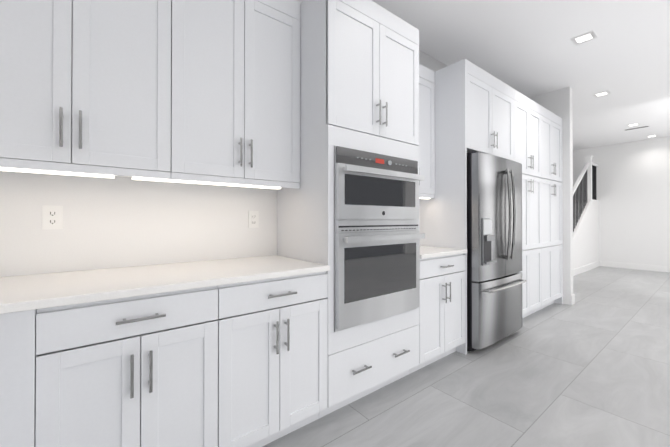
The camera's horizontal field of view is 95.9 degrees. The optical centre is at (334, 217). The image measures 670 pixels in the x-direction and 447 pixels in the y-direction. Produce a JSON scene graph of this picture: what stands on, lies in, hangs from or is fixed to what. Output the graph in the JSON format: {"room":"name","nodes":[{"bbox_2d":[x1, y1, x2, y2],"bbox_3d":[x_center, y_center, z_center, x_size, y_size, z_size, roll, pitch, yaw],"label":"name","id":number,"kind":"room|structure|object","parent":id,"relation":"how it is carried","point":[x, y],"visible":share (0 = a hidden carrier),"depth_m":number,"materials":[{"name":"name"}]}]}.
{"room":"kitchen","nodes":[
{"label":"kitchen","id":0,"kind":"room"},
{"bbox_2d":[0,0,446,276],"bbox_3d":[0.342,-0.308,2.874,6.120,3.000,0.100,0,0,-38],"label":"wall","id":1,"kind":"structure","parent":0,"point":[119,221],"depth_m":1.65,"materials":[{"name":"paint"}]},
{"bbox_2d":[42,205,62,229],"bbox_3d":[-1.375,0.000,1.472,0.072,0.116,0.008,0,0,-38],"label":"electrical outlet","id":2,"kind":"object","parent":1,"relation":"attached to","point":[52,217],"visible":1,"depth_m":1.47,"materials":[{"name":"white plastic"}]},
{"bbox_2d":[0,0,170,178],"bbox_3d":[-1.196,-0.792,1.387,0.743,1.203,0.365,0,0,-38],"label":"upper cabinet","id":3,"kind":"object","parent":1,"relation":"attached to","point":[85,86],"visible":0.98,"depth_m":1.30,"materials":[{"name":"white wood"}]},
{"bbox_2d":[0,167,114,177],"bbox_3d":[-1.211,-0.187,1.228,0.516,0.009,0.044,0,0,-38],"label":"bar","id":4,"kind":"object","parent":3,"relation":"attached to","point":[102,176],"depth_m":1.25,"materials":[{"name":"white plastic"}]},
{"bbox_2d":[171,0,299,188],"bbox_3d":[-0.607,-0.790,1.844,0.743,1.203,0.365,0,0,-38],"label":"upper cabinet","id":5,"kind":"object","parent":1,"relation":"attached to","point":[235,91],"visible":1,"depth_m":1.70,"materials":[{"name":"white wood"}]},
{"bbox_2d":[131,177,280,188],"bbox_3d":[-0.653,-0.184,1.661,0.775,0.009,0.044,0,0,-38],"label":"bar","id":6,"kind":"object","parent":5,"relation":"attached to","point":[133,178],"depth_m":1.60,"materials":[{"name":"white plastic"}]},
{"bbox_2d":[248,211,258,227],"bbox_3d":[-0.565,0.013,2.100,0.072,0.116,0.008,0,0,-38],"label":"electrical outlet","id":7,"kind":"object","parent":1,"relation":"attached to","point":[253,219],"visible":1,"depth_m":2.10,"materials":[{"name":"white plastic"}]},
{"bbox_2d":[419,64,434,197],"bbox_3d":[0.606,-0.785,2.785,0.642,1.203,0.365,0,0,-38],"label":"upper cabinet","id":8,"kind":"object","parent":1,"relation":"attached to","point":[427,127],"visible":0.21,"depth_m":2.80,"materials":[{"name":"white wood"}]},
{"bbox_2d":[262,266,669,446],"bbox_3d":[3.833,1.239,2.381,11.040,0.100,7.250,0,0,-38],"label":"floor","id":9,"kind":"structure","parent":0,"point":[590,367],"depth_m":2.09,"materials":[{"name":"tile"}]},
{"bbox_2d":[0,286,217,446],"bbox_3d":[-0.969,0.742,1.365,0.682,0.884,0.665,0,0,-38],"label":"base cabinet","id":10,"kind":"object","parent":9,"relation":"on","point":[138,371],"visible":0.98,"depth_m":1.12,"materials":[{"name":"white wood"}]},
{"bbox_2d":[217,271,327,446],"bbox_3d":[-0.460,0.744,1.760,0.603,0.884,0.665,0,0,-38],"label":"base cabinet","id":11,"kind":"object","parent":9,"relation":"on","point":[272,359],"visible":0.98,"depth_m":1.50,"materials":[{"name":"white wood"}]},
{"bbox_2d":[277,0,424,417],"bbox_3d":[0.129,-0.101,2.185,0.839,2.578,0.722,0,0,-38],"label":"tall cabinet","id":12,"kind":"object","parent":9,"relation":"on","point":[348,212],"visible":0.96,"depth_m":1.90,"materials":[{"name":"white wood"}]},
{"bbox_2d":[410,253,464,373],"bbox_3d":[0.698,0.749,2.659,0.642,0.884,0.665,0,0,-38],"label":"base cabinet","id":13,"kind":"object","parent":9,"relation":"on","point":[442,310],"visible":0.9,"depth_m":2.40,"materials":[{"name":"white wood"}]},
{"bbox_2d":[419,59,514,354],"bbox_3d":[1.353,-0.096,3.172,1.013,2.578,0.665,0,0,-38],"label":"tall cabinet","id":14,"kind":"object","parent":9,"relation":"on","point":[474,107],"visible":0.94,"depth_m":2.79,"materials":[{"name":"white wood"}]},
{"bbox_2d":[467,151,526,351],"bbox_3d":[1.403,0.310,3.094,0.910,1.765,0.791,0,0,-38],"label":"refrigerator","id":15,"kind":"object","parent":9,"relation":"on","point":[495,281],"visible":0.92,"depth_m":2.71,"materials":[{"name":"silver metal"}]},
{"bbox_2d":[515,90,540,317],"bbox_3d":[2.054,-0.093,3.716,0.759,2.578,0.665,0,0,-38],"label":"pantry cabinet","id":16,"kind":"object","parent":9,"relation":"on","point":[527,133],"visible":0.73,"depth_m":3.50,"materials":[{"name":"white wood"}]},
{"bbox_2d":[533,106,562,312],"bbox_3d":[2.674,-0.090,4.198,0.806,2.578,0.665,0,0,-38],"label":"pantry cabinet","id":17,"kind":"object","parent":9,"relation":"on","point":[551,177],"visible":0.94,"depth_m":3.94,"materials":[{"name":"white wood"}]},
{"bbox_2d":[575,203,582,221],"bbox_3d":[4.949,0.433,7.067,3.331,1.560,1.018,0,0,-38],"label":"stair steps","id":18,"kind":"structure","parent":9,"relation":"on","point":[578,210],"depth_m":7.09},
{"bbox_3d":[-0.784,0.735,0.032,0.658,0.884,2.998,0,0,-38],"label":"base cabinet","id":19,"kind":"object","parent":9,"relation":"on","visible":0},
{"bbox_2d":[0,255,329,312],"bbox_3d":[-0.722,0.285,1.569,1.257,0.030,0.649,0,0,-38],"label":"countertop","id":20,"kind":"structure","parent":19,"relation":"on","point":[31,292],"depth_m":1.33,"materials":[{"name":"white stone"}]},
{"bbox_2d":[420,246,466,258],"bbox_3d":[0.692,0.291,2.669,0.643,0.030,0.646,0,0,-38],"label":"countertop","id":21,"kind":"structure","parent":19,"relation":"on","point":[425,251],"depth_m":2.49,"materials":[{"name":"white stone"}]},
{"bbox_2d":[372,0,669,149],"bbox_3d":[3.833,-1.861,2.397,11.040,0.100,7.250,0,0,-38],"label":"ceiling","id":22,"kind":"structure","parent":0,"point":[528,48],"depth_m":3.25,"materials":[{"name":"paint"}]},
{"bbox_2d":[570,31,597,45],"bbox_3d":[2.507,-1.804,3.044,0.180,0.006,0.180,0,0,-38],"label":"recessed light","id":23,"kind":"object","parent":22,"relation":"in","point":[585,37],"visible":1,"depth_m":3.04,"materials":[{"name":"white plastic"}]},
{"bbox_2d":[592,91,610,97],"bbox_3d":[3.883,-1.797,4.403,0.180,0.006,0.180,0,0,-38],"label":"recessed light","id":24,"kind":"object","parent":22,"relation":"in","point":[601,94],"visible":1,"depth_m":4.41,"materials":[{"name":"white plastic"}]},
{"bbox_2d":[626,123,640,126],"bbox_3d":[5.759,-1.790,5.835,0.180,0.006,0.180,0,0,-38],"label":"recessed light","id":25,"kind":"object","parent":22,"relation":"in","point":[634,124],"visible":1,"depth_m":5.81,"materials":[{"name":"white plastic"}]},
{"bbox_2d":[624,125,649,130],"bbox_3d":[6.036,-1.788,6.049,0.100,0.006,0.360,0,0,-38],"label":"ceiling vent","id":26,"kind":"object","parent":22,"relation":"in","point":[637,128],"visible":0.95,"depth_m":6.03,"materials":[{"name":"white metal"}]},
{"bbox_2d":[530,87,572,304],"bbox_3d":[3.025,-0.300,4.506,0.120,3.000,0.814,0,0,-38],"label":"wall","id":27,"kind":"structure","parent":0,"point":[558,102],"depth_m":4.19,"materials":[{"name":"paint"}]},
{"bbox_2d":[571,294,574,303],"bbox_3d":[3.152,1.132,4.449,0.016,0.135,0.612,0,0,-38],"label":"baseboard","id":28,"kind":"structure","parent":27,"relation":"attached to","point":[573,295],"depth_m":4.17,"materials":[{"name":"white wood"}]},
{"bbox_2d":[573,201,598,268],"bbox_3d":[4.759,0.399,6.199,4.700,1.620,0.100,0,0,-38],"label":"wall","id":29,"kind":"structure","parent":0,"point":[586,245],"depth_m":6.99,"materials":[{"name":"paint"}]},
{"bbox_2d":[573,156,598,238],"bbox_3d":[5.298,-0.127,6.620,3.331,2.674,0.136,0,0,-38],"label":"stair railing","id":30,"kind":"object","parent":29,"relation":"on","point":[587,175],"visible":0.71,"depth_m":6.97,"materials":[{"name":"white wood"}]},
{"bbox_2d":[573,261,600,275],"bbox_3d":[4.786,1.141,6.142,4.674,0.135,0.015,0,0,-38],"label":"baseboard","id":31,"kind":"structure","parent":29,"relation":"attached to","point":[585,268],"depth_m":6.83,"materials":[{"name":"white wood"}]},
{"bbox_2d":[573,136,669,265],"bbox_3d":[8.154,-0.293,5.743,0.100,3.000,7.250,0,0,-38],"label":"wall","id":32,"kind":"structure","parent":0,"point":[633,187],"depth_m":7.12,"materials":[{"name":"paint"}]},
{"bbox_2d":[601,261,669,272],"bbox_3d":[8.454,1.137,5.253,0.013,0.135,5.916,0,0,-38],"label":"baseboard","id":33,"kind":"structure","parent":32,"relation":"attached to","point":[658,268],"depth_m":7.06,"materials":[{"name":"white wood"}]}
]}

